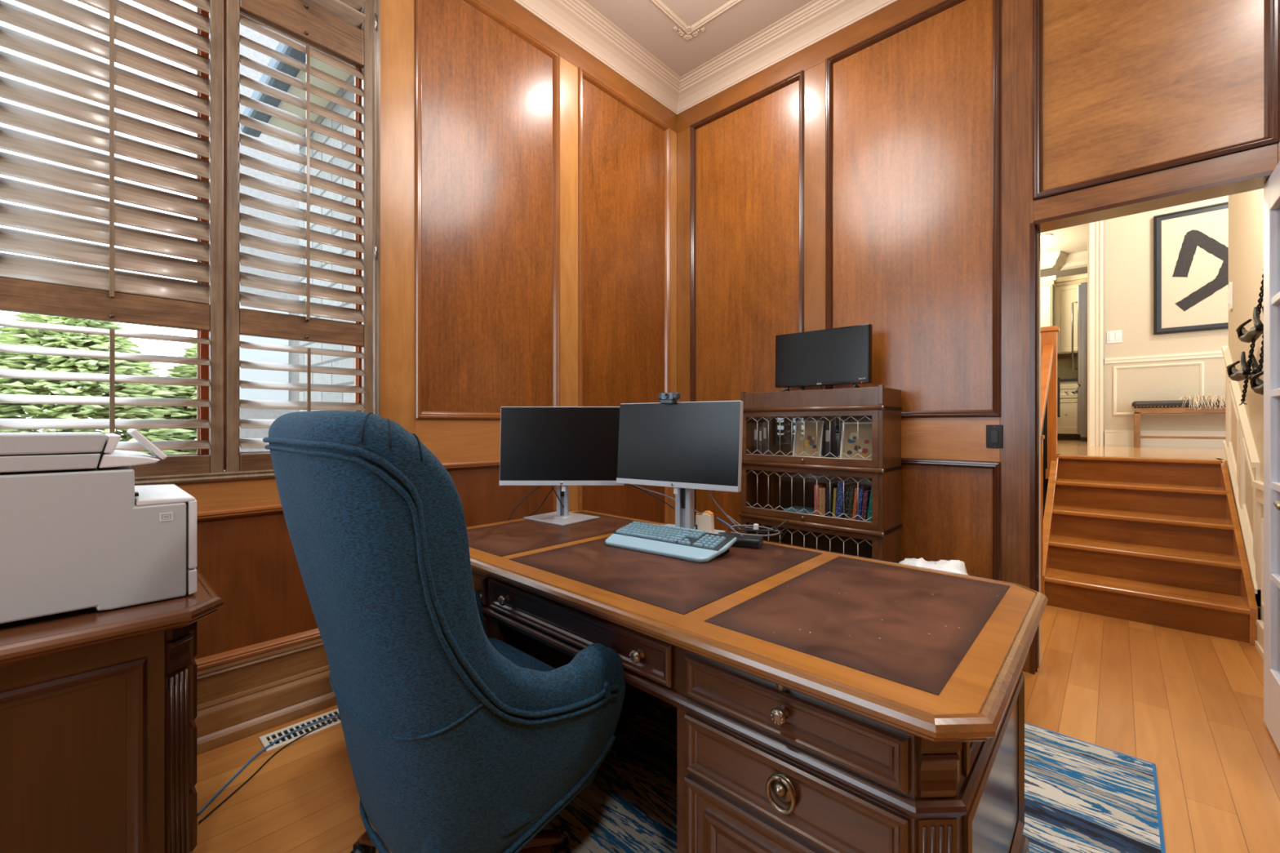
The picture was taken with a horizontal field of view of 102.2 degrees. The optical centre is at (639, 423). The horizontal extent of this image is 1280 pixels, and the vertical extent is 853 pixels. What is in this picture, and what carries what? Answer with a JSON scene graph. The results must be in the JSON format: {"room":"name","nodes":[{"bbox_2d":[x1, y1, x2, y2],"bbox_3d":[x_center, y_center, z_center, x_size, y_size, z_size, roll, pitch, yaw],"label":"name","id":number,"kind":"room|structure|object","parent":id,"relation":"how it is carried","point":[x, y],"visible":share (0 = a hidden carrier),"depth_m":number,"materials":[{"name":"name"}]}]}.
{"room":"home office","nodes":[
{"label":"home office","id":0,"kind":"room"},
{"bbox_2d":[144,0,676,705],"bbox_3d":[-1.449,-0.650,2.188,0.177,3.700,4.950,0,0,43],"label":"wall","id":1,"kind":"structure","parent":0,"point":[528,187],"depth_m":2.80,"materials":[{"name":"brown wood"}]},
{"bbox_2d":[0,0,223,476],"bbox_3d":[-1.778,-0.998,1.736,0.590,2.396,0.107,0,0,-45],"label":"window shutter","id":2,"kind":"object","parent":1,"relation":"attached to","point":[28,285],"visible":0.89,"depth_m":1.74,"materials":[{"name":"wood"}]},
{"bbox_2d":[149,7,208,456],"bbox_3d":[-2.045,-1.009,1.619,0.055,2.382,1.125,0,0,43],"label":"window","id":3,"kind":"structure","parent":1,"relation":"in","point":[202,350],"depth_m":1.98,"materials":[{"name":"red wood"}]},
{"bbox_2d":[134,0,380,485],"bbox_3d":[-1.769,-0.994,1.745,0.048,2.412,1.685,0,0,43],"label":"trim","id":4,"kind":"structure","parent":1,"relation":"attached to","point":[180,478],"depth_m":2.33,"materials":[{"name":"wood"}]},
{"bbox_2d":[194,637,337,755],"bbox_3d":[-1.384,1.051,2.128,0.034,0.298,4.950,0,0,43],"label":"baseboard","id":5,"kind":"structure","parent":1,"relation":"attached to","point":[224,721],"depth_m":2.02,"materials":[{"name":"brown wood"}]},
{"bbox_2d":[223,0,361,470],"bbox_3d":[-1.473,-1.009,2.238,0.055,2.382,0.560,0,0,43],"label":"window","id":6,"kind":"structure","parent":1,"relation":"in","point":[357,82],"depth_m":2.35,"materials":[{"name":"brown wood"}]},
{"bbox_2d":[225,0,373,471],"bbox_3d":[-1.394,-0.998,2.151,0.524,2.396,0.103,0,0,-44],"label":"window shutter","id":7,"kind":"object","parent":6,"relation":"attached to","point":[334,27],"visible":0.87,"depth_m":2.12,"materials":[{"name":"wood"}]},
{"bbox_2d":[374,13,376,29],"bbox_3d":[-1.196,-1.820,2.334,0.007,0.070,0.007,0,0,20],"label":"shutter hinge","id":8,"kind":"object","parent":1,"relation":"attached to","point":[375,13],"visible":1,"depth_m":2.33,"materials":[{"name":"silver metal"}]},
{"bbox_2d":[374,243,376,259],"bbox_3d":[-1.196,-0.780,2.334,0.007,0.070,0.007,0,0,20],"label":"shutter hinge","id":9,"kind":"object","parent":1,"relation":"attached to","point":[375,243],"visible":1,"depth_m":2.33,"materials":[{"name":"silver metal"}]},
{"bbox_2d":[513,0,897,115],"bbox_3d":[0.109,-2.435,0.749,4.100,0.132,4.950,0,0,43],"label":"trim","id":10,"kind":"structure","parent":1,"relation":"attached to","point":[577,20],"depth_m":3.32,"materials":[{"name":"beige"}]},
{"bbox_2d":[584,0,813,76],"bbox_3d":[0.103,-2.550,0.771,4.380,0.100,5.215,0,0,43],"label":"ceiling","id":11,"kind":"structure","parent":0,"point":[642,20],"depth_m":3.22,"materials":[{"name":"white paint"}]},
{"bbox_2d":[673,25,705,40],"bbox_3d":[0.310,-2.492,3.256,0.155,0.012,0.155,0,0,43],"label":"trim","id":12,"kind":"structure","parent":11,"relation":"attached to","point":[686,37],"depth_m":3.27,"materials":[{"name":"beige"}]},
{"bbox_2d":[649,0,742,34],"bbox_3d":[0.109,-2.493,0.749,3.180,0.014,4.030,0,0,43],"label":"trim","id":13,"kind":"structure","parent":11,"relation":"attached to","point":[658,3],"depth_m":3.14,"materials":[{"name":"beige"}]},
{"bbox_2d":[193,604,1279,852],"bbox_3d":[0.896,1.250,1.689,4.220,0.100,7.400,0,0,43],"label":"floor","id":14,"kind":"structure","parent":0,"point":[1189,705],"depth_m":1.91,"materials":[{"name":"brown wood"}]},
{"bbox_2d":[0,567,223,852],"bbox_3d":[-1.820,0.820,0.996,0.815,0.761,1.500,0,0,43],"label":"credenza","id":15,"kind":"object","parent":14,"relation":"on","point":[98,708],"visible":0.84,"depth_m":1.15,"materials":[{"name":"brown wood"}]},
{"bbox_2d":[0,428,196,623],"bbox_3d":[-1.511,0.225,1.227,0.421,0.425,0.653,0,0,43],"label":"printer","id":16,"kind":"object","parent":15,"relation":"on","point":[77,532],"visible":1,"depth_m":1.18,"materials":[{"name":"white plastic"}]},
{"bbox_2d":[97,449,160,467],"bbox_3d":[-1.370,0.087,1.375,0.408,0.032,0.105,0,0,43],"label":"paper tray","id":17,"kind":"object","parent":16,"relation":"attached to","point":[106,458],"depth_m":1.24,"materials":[{"name":"white plastic"}]},
{"bbox_2d":[186,565,196,595],"bbox_3d":[-1.295,0.405,1.460,0.414,0.062,0.017,0,0,43],"label":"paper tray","id":18,"kind":"object","parent":16,"relation":"on","point":[191,571],"depth_m":1.32,"materials":[{"name":"white plastic"}]},
{"bbox_2d":[0,579,210,644],"bbox_3d":[-1.820,0.455,0.996,0.766,0.030,1.451,0,0,43],"label":"countertop","id":19,"kind":"structure","parent":15,"relation":"on","point":[51,624],"depth_m":1.17,"materials":[{"name":"brown wood"}]},
{"bbox_2d":[196,714,339,816],"bbox_3d":[-1.280,1.191,1.923,0.167,0.013,0.699,0,0,24],"label":"cable","id":20,"kind":"object","parent":14,"relation":"on","point":[285,735],"visible":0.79,"depth_m":1.84,"materials":[{"name":"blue plastic"}]},
{"bbox_2d":[198,716,340,823],"bbox_3d":[-1.233,1.191,1.917,0.149,0.012,0.752,0,0,24],"label":"cable","id":21,"kind":"object","parent":14,"relation":"on","point":[276,753],"visible":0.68,"depth_m":1.78,"materials":[{"name":"black plastic"}]},
{"bbox_2d":[258,708,341,751],"bbox_3d":[-1.240,1.197,2.111,0.120,0.006,0.500,0,0,43],"label":"floor vent","id":22,"kind":"object","parent":14,"relation":"in","point":[266,740],"visible":0.5,"depth_m":2.01,"materials":[{"name":"white metal"}]},
{"bbox_2d":[262,410,625,852],"bbox_3d":[-0.513,0.587,1.292,0.774,1.227,0.660,0,0,43],"label":"armchair","id":23,"kind":"object","parent":14,"relation":"on","point":[458,739],"visible":1,"depth_m":1.04,"materials":[{"name":"teal fabric"}]},
{"bbox_2d":[488,638,555,671],"bbox_3d":[-0.435,0.738,1.377,0.530,0.105,0.430,0,0,43],"label":"seat cushion","id":24,"kind":"object","parent":23,"relation":"on","point":[522,660],"depth_m":1.51,"materials":[{"name":"teal fabric"}]},
{"bbox_2d":[738,385,902,563],"bbox_3d":[1.029,0.501,3.009,0.842,1.398,0.336,0,0,43],"label":"bookcase","id":25,"kind":"object","parent":14,"relation":"on","point":[771,484],"visible":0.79,"depth_m":2.91,"materials":[{"name":"brown wood"}]},
{"bbox_2d":[754,424,763,454],"bbox_3d":[0.780,0.110,3.273,0.030,0.210,0.172,0,0,43],"label":"file box","id":26,"kind":"object","parent":25,"relation":"in","point":[757,452],"visible":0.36,"depth_m":3.21,"materials":[{"name":"black"}]},
{"bbox_2d":[759,426,763,454],"bbox_3d":[0.803,0.115,3.252,0.022,0.200,0.172,0,0,43],"label":"file box","id":27,"kind":"object","parent":25,"relation":"in","point":[761,428],"visible":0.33,"depth_m":3.19,"materials":[{"name":"grey"}]},
{"bbox_2d":[763,422,780,455],"bbox_3d":[0.825,0.102,3.232,0.026,0.225,0.172,0,0,43],"label":"file box","id":28,"kind":"object","parent":25,"relation":"in","point":[774,427],"visible":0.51,"depth_m":3.21,"materials":[{"name":"grey"}]},
{"bbox_2d":[784,506,814,515],"bbox_3d":[0.971,0.519,3.048,0.185,0.034,0.142,0,0,43],"label":"book","id":29,"kind":"object","parent":25,"relation":"in","point":[797,508],"visible":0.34,"depth_m":3.02,"materials":[{"name":"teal paper"}]},
{"bbox_2d":[792,420,824,457],"bbox_3d":[0.973,0.098,2.989,0.170,0.232,0.061,0,0,43],"label":"picture frame","id":30,"kind":"object","parent":25,"relation":"in","point":[805,433],"visible":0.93,"depth_m":2.99,"materials":[{"name":"beige paper"}]},
{"bbox_2d":[814,482,826,515],"bbox_3d":[1.033,0.439,2.933,0.024,0.195,0.142,0,0,43],"label":"book","id":31,"kind":"object","parent":25,"relation":"in","point":[821,485],"visible":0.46,"depth_m":2.88,"materials":[{"name":"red paper"}]},
{"bbox_2d":[818,486,826,515],"bbox_3d":[1.050,0.447,2.917,0.015,0.180,0.142,0,0,43],"label":"book","id":32,"kind":"object","parent":25,"relation":"in","point":[820,488],"visible":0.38,"depth_m":2.87,"materials":[{"name":"beige paper"}]},
{"bbox_2d":[775,324,872,391],"bbox_3d":[1.049,-0.370,3.012,0.566,0.358,0.133,0,0,43],"label":"television","id":33,"kind":"object","parent":25,"relation":"on","point":[838,356],"visible":0.98,"depth_m":2.98,"materials":[{"name":"black plastic"}]},
{"bbox_2d":[822,487,826,515],"bbox_3d":[1.062,0.447,2.905,0.016,0.180,0.142,0,0,43],"label":"book","id":34,"kind":"object","parent":25,"relation":"in","point":[824,490],"visible":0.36,"depth_m":2.85,"materials":[{"name":"beige paper"}]},
{"bbox_2d":[825,480,837,516],"bbox_3d":[1.083,0.431,2.886,0.037,0.211,0.142,0,0,43],"label":"book","id":35,"kind":"object","parent":25,"relation":"in","point":[833,484],"visible":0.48,"depth_m":2.83,"materials":[{"name":"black paper"}]},
{"bbox_2d":[825,424,841,457],"bbox_3d":[1.114,0.110,2.964,0.030,0.210,0.172,0,0,43],"label":"file box","id":36,"kind":"object","parent":25,"relation":"in","point":[835,429],"visible":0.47,"depth_m":2.93,"materials":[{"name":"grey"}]},
{"bbox_2d":[832,487,837,517],"bbox_3d":[1.106,0.444,2.865,0.024,0.186,0.142,0,0,43],"label":"book","id":37,"kind":"object","parent":25,"relation":"in","point":[835,490],"visible":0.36,"depth_m":2.81,"materials":[{"name":"beige paper"}]},
{"bbox_2d":[835,479,853,518],"bbox_3d":[1.128,0.423,2.844,0.050,0.227,0.142,0,0,43],"label":"book","id":38,"kind":"object","parent":25,"relation":"in","point":[839,505],"visible":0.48,"depth_m":2.79,"materials":[{"name":"blue paper"}]},
{"bbox_2d":[843,484,856,519],"bbox_3d":[1.153,0.436,2.821,0.037,0.201,0.142,0,0,43],"label":"book","id":39,"kind":"object","parent":25,"relation":"in","point":[847,487],"visible":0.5,"depth_m":2.77,"materials":[{"name":"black paper"}]},
{"bbox_2d":[847,484,863,519],"bbox_3d":[1.170,0.436,2.806,0.037,0.201,0.142,0,0,43],"label":"book","id":40,"kind":"object","parent":25,"relation":"in","point":[851,494],"visible":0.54,"depth_m":2.75,"materials":[{"name":"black paper"}]},
{"bbox_2d":[840,422,871,459],"bbox_3d":[1.177,0.103,2.782,0.185,0.224,0.051,0,0,43],"label":"picture frame","id":41,"kind":"object","parent":25,"relation":"in","point":[864,428],"visible":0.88,"depth_m":2.79,"materials":[{"name":"beige paper"}]},
{"bbox_2d":[852,485,864,519],"bbox_3d":[1.188,0.439,2.789,0.035,0.196,0.142,0,0,43],"label":"book","id":42,"kind":"object","parent":25,"relation":"in","point":[855,504],"visible":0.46,"depth_m":2.74,"materials":[{"name":"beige paper"}]},
{"bbox_2d":[856,485,871,520],"bbox_3d":[1.204,0.439,2.774,0.037,0.196,0.142,0,0,43],"label":"book","id":43,"kind":"object","parent":25,"relation":"in","point":[861,490],"visible":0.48,"depth_m":2.72,"materials":[{"name":"blue paper"}]},
{"bbox_2d":[861,488,871,520],"bbox_3d":[1.223,0.443,2.757,0.038,0.186,0.142,0,0,43],"label":"book","id":44,"kind":"object","parent":25,"relation":"in","point":[866,496],"visible":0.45,"depth_m":2.71,"materials":[{"name":"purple paper"}]},
{"bbox_2d":[866,487,871,521],"bbox_3d":[1.250,0.428,2.732,0.056,0.216,0.142,0,0,43],"label":"book","id":45,"kind":"object","parent":25,"relation":"in","point":[869,510],"visible":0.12,"depth_m":2.68,"materials":[{"name":"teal paper"}]},
{"bbox_2d":[542,699,1165,852],"bbox_3d":[0.462,1.194,1.924,2.133,0.012,1.645,0,0,43],"label":"rug","id":46,"kind":"object","parent":14,"relation":"on","point":[1081,797],"visible":0.27,"depth_m":1.64,"materials":[{"name":"blue fabric"}]},
{"bbox_2d":[466,510,1048,852],"bbox_3d":[0.085,0.813,1.700,1.921,0.748,0.910,0,0,43],"label":"executive desk","id":47,"kind":"object","parent":46,"relation":"on","point":[824,701],"visible":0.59,"depth_m":1.09,"materials":[{"name":"wood"}]},
{"bbox_2d":[498,406,624,525],"bbox_3d":[-0.339,0.181,2.271,0.457,0.514,0.385,0,0,39],"label":"computer monitor","id":48,"kind":"object","parent":47,"relation":"on","point":[562,447],"visible":0.98,"depth_m":2.26,"materials":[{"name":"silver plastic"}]},
{"bbox_2d":[507,485,541,519],"bbox_3d":[-0.515,0.364,2.393,0.223,0.233,0.016,0,0,0],"label":"cable","id":49,"kind":"object","parent":48,"relation":"attached to","point":[540,486],"visible":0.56,"depth_m":2.39,"materials":[{"name":"black plastic"}]},
{"bbox_2d":[527,485,555,516],"bbox_3d":[-0.463,0.394,2.424,0.228,0.292,0.011,0,0,27],"label":"cable","id":50,"kind":"object","parent":48,"relation":"hanging from","point":[554,486],"visible":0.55,"depth_m":2.41,"materials":[{"name":"black plastic"}]},
{"bbox_2d":[551,486,564,508],"bbox_3d":[-0.358,0.329,2.309,0.026,0.110,0.113,0,0,19],"label":"cable","id":51,"kind":"object","parent":48,"relation":"attached to","point":[562,505],"visible":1,"depth_m":2.28,"materials":[{"name":"black plastic"}]},
{"bbox_2d":[604,521,736,562],"bbox_3d":[0.096,0.410,1.827,0.464,0.058,0.216,0,0,37],"label":"keyboard","id":52,"kind":"object","parent":47,"relation":"on","point":[675,542],"visible":1,"depth_m":1.79,"materials":[{"name":"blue plastic"}]},
{"bbox_2d":[616,400,743,533],"bbox_3d":[0.160,0.176,2.067,0.544,0.524,0.230,0,0,33],"label":"computer monitor","id":53,"kind":"object","parent":47,"relation":"on","point":[684,446],"visible":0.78,"depth_m":2.02,"materials":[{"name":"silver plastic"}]},
{"bbox_2d":[628,484,694,523],"bbox_3d":[0.085,0.325,2.149,0.298,0.155,0.020,0,0,19],"label":"cable","id":54,"kind":"object","parent":53,"relation":"hanging from","point":[628,484],"visible":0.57,"depth_m":2.16,"materials":[{"name":"black plastic"}]},
{"bbox_2d":[630,484,702,515],"bbox_3d":[0.093,0.302,2.128,0.380,0.141,0.029,0,0,22],"label":"cable","id":55,"kind":"object","parent":53,"relation":"hanging from","point":[669,497],"visible":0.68,"depth_m":2.14,"materials":[{"name":"grey plastic"}]},
{"bbox_2d":[657,391,679,404],"bbox_3d":[0.114,-0.102,2.043,0.094,0.044,0.042,0,0,33],"label":"webcam","id":56,"kind":"object","parent":53,"relation":"attached to","point":[664,397],"visible":1,"depth_m":2.03,"materials":[{"name":"grey"}]},
{"bbox_2d":[694,511,714,533],"bbox_3d":[0.259,0.395,2.072,0.070,0.088,0.046,0,0,23],"label":"power adapter","id":57,"kind":"object","parent":53,"relation":"on","point":[704,522],"visible":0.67,"depth_m":2.05,"materials":[{"name":"beige plastic"}]},
{"bbox_2d":[706,489,743,532],"bbox_3d":[0.324,0.325,1.987,0.152,0.173,0.016,0,0,23],"label":"cable","id":58,"kind":"object","parent":53,"relation":"attached to","point":[722,511],"visible":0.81,"depth_m":1.99,"materials":[{"name":"grey plastic"}]},
{"bbox_2d":[716,517,733,528],"bbox_3d":[0.337,0.388,2.005,0.020,0.040,0.093,0,0,-41],"label":"cable","id":59,"kind":"object","parent":47,"relation":"on","point":[721,520],"visible":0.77,"depth_m":2.02,"materials":[{"name":"blue plastic"}]},
{"bbox_2d":[717,532,763,548],"bbox_3d":[0.359,0.423,1.878,0.165,0.030,0.097,0,0,21],"label":"station","id":60,"kind":"object","parent":47,"relation":"on","point":[745,541],"visible":0.54,"depth_m":1.83,"materials":[{"name":"grey plastic"}]},
{"bbox_2d":[727,515,753,528],"bbox_3d":[0.385,0.373,1.948,0.010,0.032,0.169,0,0,-30],"label":"cable","id":61,"kind":"object","parent":60,"relation":"on","point":[732,519],"visible":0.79,"depth_m":1.96,"materials":[{"name":"grey plastic"}]},
{"bbox_2d":[730,524,780,536],"bbox_3d":[0.416,0.390,1.873,0.181,0.026,0.099,0,0,17],"label":"cable","id":62,"kind":"object","parent":60,"relation":"on","point":[731,526],"visible":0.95,"depth_m":1.86,"materials":[{"name":"grey plastic"}]},
{"bbox_2d":[466,511,1035,714],"bbox_3d":[0.085,0.455,1.700,1.872,0.030,0.861,0,0,43],"label":"countertop","id":63,"kind":"structure","parent":47,"relation":"on","point":[966,690],"depth_m":1.09,"materials":[{"name":"brown leather"}]},
{"bbox_2d":[728,528,782,535],"bbox_3d":[0.424,0.400,1.898,0.205,0.046,0.091,0,0,43],"label":"cable","id":64,"kind":"object","parent":47,"relation":"on","point":[740,530],"visible":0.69,"depth_m":1.86,"materials":[{"name":"black plastic"}]},
{"bbox_2d":[753,524,758,529],"bbox_3d":[0.419,0.375,1.864,0.016,0.026,0.014,0,0,43],"label":"cable tie","id":65,"kind":"object","parent":64,"relation":"attached to","point":[755,526],"visible":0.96,"depth_m":1.86,"materials":[{"name":"white plastic"}]},
{"bbox_2d":[755,520,789,541],"bbox_3d":[0.492,0.387,1.844,0.128,0.097,0.092,0,0,-34],"label":"cable","id":66,"kind":"object","parent":47,"relation":"on","point":[788,521],"visible":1,"depth_m":1.81,"materials":[{"name":"black plastic"}]},
{"bbox_2d":[898,557,968,575],"bbox_3d":[1.262,0.878,2.203,0.304,0.615,0.302,0,0,21],"label":"waste bin","id":67,"kind":"object","parent":46,"relation":"on","point":[957,566],"visible":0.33,"depth_m":2.17,"materials":[{"name":"white plastic"}]},
{"bbox_2d":[1042,454,1257,645],"bbox_3d":[3.460,0.728,3.623,0.953,0.945,1.410,0,0,43],"label":"staircase","id":68,"kind":"structure","parent":14,"relation":"on","point":[1153,541],"depth_m":3.41,"materials":[{"name":"brown wood"}]},
{"bbox_2d":[1040,325,1059,593],"bbox_3d":[2.997,0.203,3.846,0.130,1.995,1.211,0,0,43],"label":"stair railing","id":69,"kind":"object","parent":68,"relation":"attached to","point":[1048,334],"visible":0.58,"depth_m":4.17,"materials":[{"name":"brown wood"}]},
{"bbox_2d":[676,0,1279,673],"bbox_3d":[1.827,-0.650,2.618,4.112,3.700,0.162,0,0,43],"label":"wall","id":70,"kind":"structure","parent":0,"point":[891,172],"depth_m":2.73,"materials":[{"name":"brown wood"}]},
{"bbox_2d":[986,424,1003,448],"bbox_3d":[1.770,0.063,2.576,0.070,0.116,0.011,0,0,43],"label":"outlet plate","id":71,"kind":"object","parent":70,"relation":"attached to","point":[994,433],"visible":1,"depth_m":2.57,"materials":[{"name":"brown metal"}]},
{"bbox_2d":[1039,232,1040,664],"bbox_3d":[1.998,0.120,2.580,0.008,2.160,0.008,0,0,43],"label":"door frame","id":72,"kind":"structure","parent":70,"relation":"attached to","point":[1039,233],"depth_m":2.58,"materials":[{"name":"beige"}]},
{"bbox_2d":[1030,169,1273,675],"bbox_3d":[2.223,0.114,2.264,0.805,2.172,0.156,0,0,43],"label":"door frame","id":73,"kind":"structure","parent":70,"relation":"in","point":[1255,181],"depth_m":2.47,"materials":[{"name":"brown wood"}]},
{"bbox_2d":[1263,160,1279,752],"bbox_3d":[2.229,0.119,1.792,0.104,2.138,0.755,0,0,43],"label":"door","id":74,"kind":"structure","parent":73,"relation":"attached to","point":[1272,187],"depth_m":1.98,"materials":[{"name":"white paint"}]},
{"bbox_2d":[1043,479,1048,516],"bbox_3d":[3.114,0.787,4.603,0.885,0.825,0.050,0,0,43],"label":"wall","id":75,"kind":"structure","parent":0,"point":[1046,483],"depth_m":4.32,"materials":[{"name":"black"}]},
{"bbox_2d":[1040,223,1087,270],"bbox_3d":[5.268,-2.650,8.249,6.500,0.100,2.830,0,0,43],"label":"ceiling","id":76,"kind":"structure","parent":0,"point":[1073,239],"depth_m":7.35,"materials":[{"name":"beige paint"}]},
{"bbox_2d":[1040,233,1053,238],"bbox_3d":[5.605,-2.596,7.141,0.170,0.008,0.170,0,0,43],"label":"recessed light","id":77,"kind":"object","parent":76,"relation":"in","point":[1043,236],"visible":0.8,"depth_m":7.11,"materials":[{"name":"white plastic"}]},
{"bbox_2d":[1040,250,1087,271],"bbox_3d":[5.455,-2.500,8.827,5.809,0.200,0.428,0,0,43],"label":"trim","id":78,"kind":"structure","parent":76,"relation":"attached to","point":[1060,260],"depth_m":7.89,"materials":[{"name":"beige"}]},
{"bbox_2d":[1040,266,1087,439],"bbox_3d":[7.180,-1.573,8.477,9.000,3.655,0.100,0,0,43],"label":"wall","id":79,"kind":"structure","parent":0,"point":[1052,272],"depth_m":8.54,"materials":[{"name":"beige paint"}]},
{"bbox_2d":[1057,356,1077,378],"bbox_3d":[7.017,-0.897,8.522,1.700,0.385,0.045,0,0,43],"label":"backsplash","id":80,"kind":"structure","parent":79,"relation":"attached to","point":[1064,371],"depth_m":8.48,"materials":[{"name":"yellow tile"}]},
{"bbox_2d":[1057,439,1228,471],"bbox_3d":[5.675,0.315,6.848,9.000,0.120,6.835,0,0,43],"label":"floor","id":81,"kind":"structure","parent":0,"point":[1064,446],"depth_m":4.70,"materials":[{"name":"brown wood"}]},
{"bbox_2d":[1057,381,1078,434],"bbox_3d":[6.817,-0.253,8.232,1.400,0.815,0.652,0,0,43],"label":"base cabinet","id":82,"kind":"object","parent":81,"relation":"on","point":[1067,423],"visible":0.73,"depth_m":8.00,"materials":[{"name":"beige wood"}]},
{"bbox_2d":[1060,377,1077,382],"bbox_3d":[6.839,-0.681,8.255,1.440,0.038,0.670,0,0,43],"label":"countertop","id":83,"kind":"structure","parent":82,"relation":"on","point":[1074,379],"depth_m":7.99,"materials":[{"name":"black stone"}]},
{"bbox_2d":[1071,282,1087,441],"bbox_3d":[6.795,-0.895,7.472,0.821,2.300,0.500,0,0,43],"label":"refrigerator","id":84,"kind":"object","parent":81,"relation":"on","point":[1082,391],"visible":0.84,"depth_m":7.49,"materials":[{"name":"silver metal"}]},
{"bbox_2d":[1131,399,1225,447],"bbox_3d":[5.884,0.005,5.291,1.220,0.500,0.340,0,0,43],"label":"bench","id":85,"kind":"object","parent":81,"relation":"on","point":[1175,406],"visible":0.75,"depth_m":5.41,"materials":[{"name":"brown wood"}]},
{"bbox_2d":[1178,395,1225,409],"bbox_3d":[5.893,-0.216,5.212,0.649,0.152,0.388,0,0,43],"label":"fur throw","id":86,"kind":"object","parent":85,"relation":"on","point":[1211,397],"visible":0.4,"depth_m":5.21,"materials":[{"name":"beige fur"}]},
{"bbox_2d":[1103,195,1228,445],"bbox_3d":[5.185,-1.573,6.318,9.000,3.655,0.120,0,0,43],"label":"wall","id":87,"kind":"structure","parent":0,"point":[1128,240],"depth_m":5.80,"materials":[{"name":"beige paint"}]},
{"bbox_2d":[1087,220,1103,445],"bbox_3d":[4.998,-1.222,6.473,1.214,2.955,0.185,0,0,43],"label":"door frame","id":88,"kind":"structure","parent":87,"relation":"in","point":[1095,229],"depth_m":6.05,"materials":[{"name":"beige wood"}]},
{"bbox_2d":[1106,329,1121,343],"bbox_3d":[5.476,-1.005,5.958,0.130,0.144,0.014,0,0,43],"label":"wall switch","id":89,"kind":"object","parent":87,"relation":"attached to","point":[1113,336],"visible":1,"depth_m":5.95,"materials":[{"name":"white plastic"}]},
{"bbox_2d":[1104,350,1225,448],"bbox_3d":[6.888,-0.255,4.643,4.025,1.020,0.030,0,0,43],"label":"trim","id":90,"kind":"structure","parent":87,"relation":"attached to","point":[1112,437],"depth_m":5.69,"materials":[{"name":"beige wood"}]},
{"bbox_2d":[1153,201,1228,334],"bbox_3d":[6.104,-1.645,5.353,1.100,1.310,0.050,0,0,43],"label":"framed painting","id":91,"kind":"object","parent":87,"relation":"attached to","point":[1191,246],"visible":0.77,"depth_m":5.53,"materials":[{"name":"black paper"}]},
{"bbox_2d":[1228,188,1263,622],"bbox_3d":[3.407,-0.900,2.757,0.120,4.200,2.185,0,0,43],"label":"wall","id":92,"kind":"structure","parent":0,"point":[1246,209],"depth_m":3.05,"materials":[{"name":"beige paint"}]},
{"bbox_2d":[1227,281,1232,311],"bbox_3d":[3.989,-0.860,3.488,0.018,0.200,0.060,0,0,43],"label":"wall thermostat","id":93,"kind":"object","parent":92,"relation":"attached to","point":[1230,284],"visible":1,"depth_m":3.47,"materials":[{"name":"white plastic"}]},
{"bbox_2d":[1222,345,1263,659],"bbox_3d":[3.353,0.327,2.809,0.030,1.746,2.180,0,0,43],"label":"trim","id":94,"kind":"structure","parent":92,"relation":"attached to","point":[1246,446],"depth_m":3.03,"materials":[{"name":"beige wood"}]},
{"bbox_2d":[1226,268,1263,405],"bbox_3d":[3.085,-0.439,2.600,0.082,0.674,1.367,0,0,43],"label":"sculpture","id":95,"kind":"object","parent":92,"relation":"attached to","point":[1246,373],"visible":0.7,"depth_m":2.59,"materials":[{"name":"black metal"}]},
{"bbox_3d":[4.956,-1.100,6.070,9.200,4.600,9.155,0,0,43],"label":"wall","id":96,"kind":"structure","parent":0,"visible":0},
{"bbox_2d":[1040,275,1057,327],"bbox_3d":[6.192,-1.630,8.403,0.950,1.260,0.650,0,0,43],"label":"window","id":97,"kind":"structure","parent":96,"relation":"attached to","point":[1047,283],"depth_m":7.95,"materials":[{"name":"white"}]},
{"bbox_2d":[1057,377,1060,417],"bbox_3d":[6.167,-0.400,7.970,0.500,0.600,0.080,0,0,43],"label":"wall oven","id":98,"kind":"object","parent":96,"relation":"attached to","point":[1058,378],"visible":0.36,"depth_m":7.79,"materials":[{"name":"black"}]},
{"bbox_2d":[1053,273,1087,355],"bbox_3d":[6.913,-1.690,7.927,0.945,1.180,0.370,0,0,43],"label":"upper cabinet","id":99,"kind":"object","parent":96,"relation":"attached to","point":[1065,289],"visible":0.37,"depth_m":8.02,"materials":[{"name":"beige wood"}]},
{"label":"outside","id":100,"kind":"structure","parent":0,"visible":0},
{"bbox_3d":[-17.912,1.850,13.958,39.700,0.100,50.000,0,0,43],"label":"lawn","id":101,"kind":"structure","parent":100,"visible":0},
{"bbox_2d":[0,312,196,454],"bbox_3d":[-7.467,0.035,6.748,2.794,3.530,2.994,0,0,43],"label":"conifer","id":102,"kind":"object","parent":101,"relation":"on","point":[8,335],"visible":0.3,"depth_m":6.32,"materials":[{"name":"green plant"}]},
{"bbox_2d":[159,342,196,452],"bbox_3d":[-6.685,0.130,8.249,2.669,3.340,2.690,0,0,43],"label":"conifer","id":103,"kind":"object","parent":101,"relation":"on","point":[181,371],"visible":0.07,"depth_m":7.59,"materials":[{"name":"green plant"}]},
{"bbox_2d":[223,22,299,471],"bbox_3d":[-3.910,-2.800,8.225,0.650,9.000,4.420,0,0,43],"label":"house","id":104,"kind":"structure","parent":101,"relation":"on","point":[246,354],"depth_m":6.73,"materials":[{"name":"stone"}]},
{"bbox_2d":[240,41,354,411],"bbox_3d":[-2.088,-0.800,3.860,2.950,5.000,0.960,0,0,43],"label":"house wing","id":105,"kind":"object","parent":101,"relation":"on","point":[316,360],"visible":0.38,"depth_m":4.08,"materials":[{"name":"stone"}]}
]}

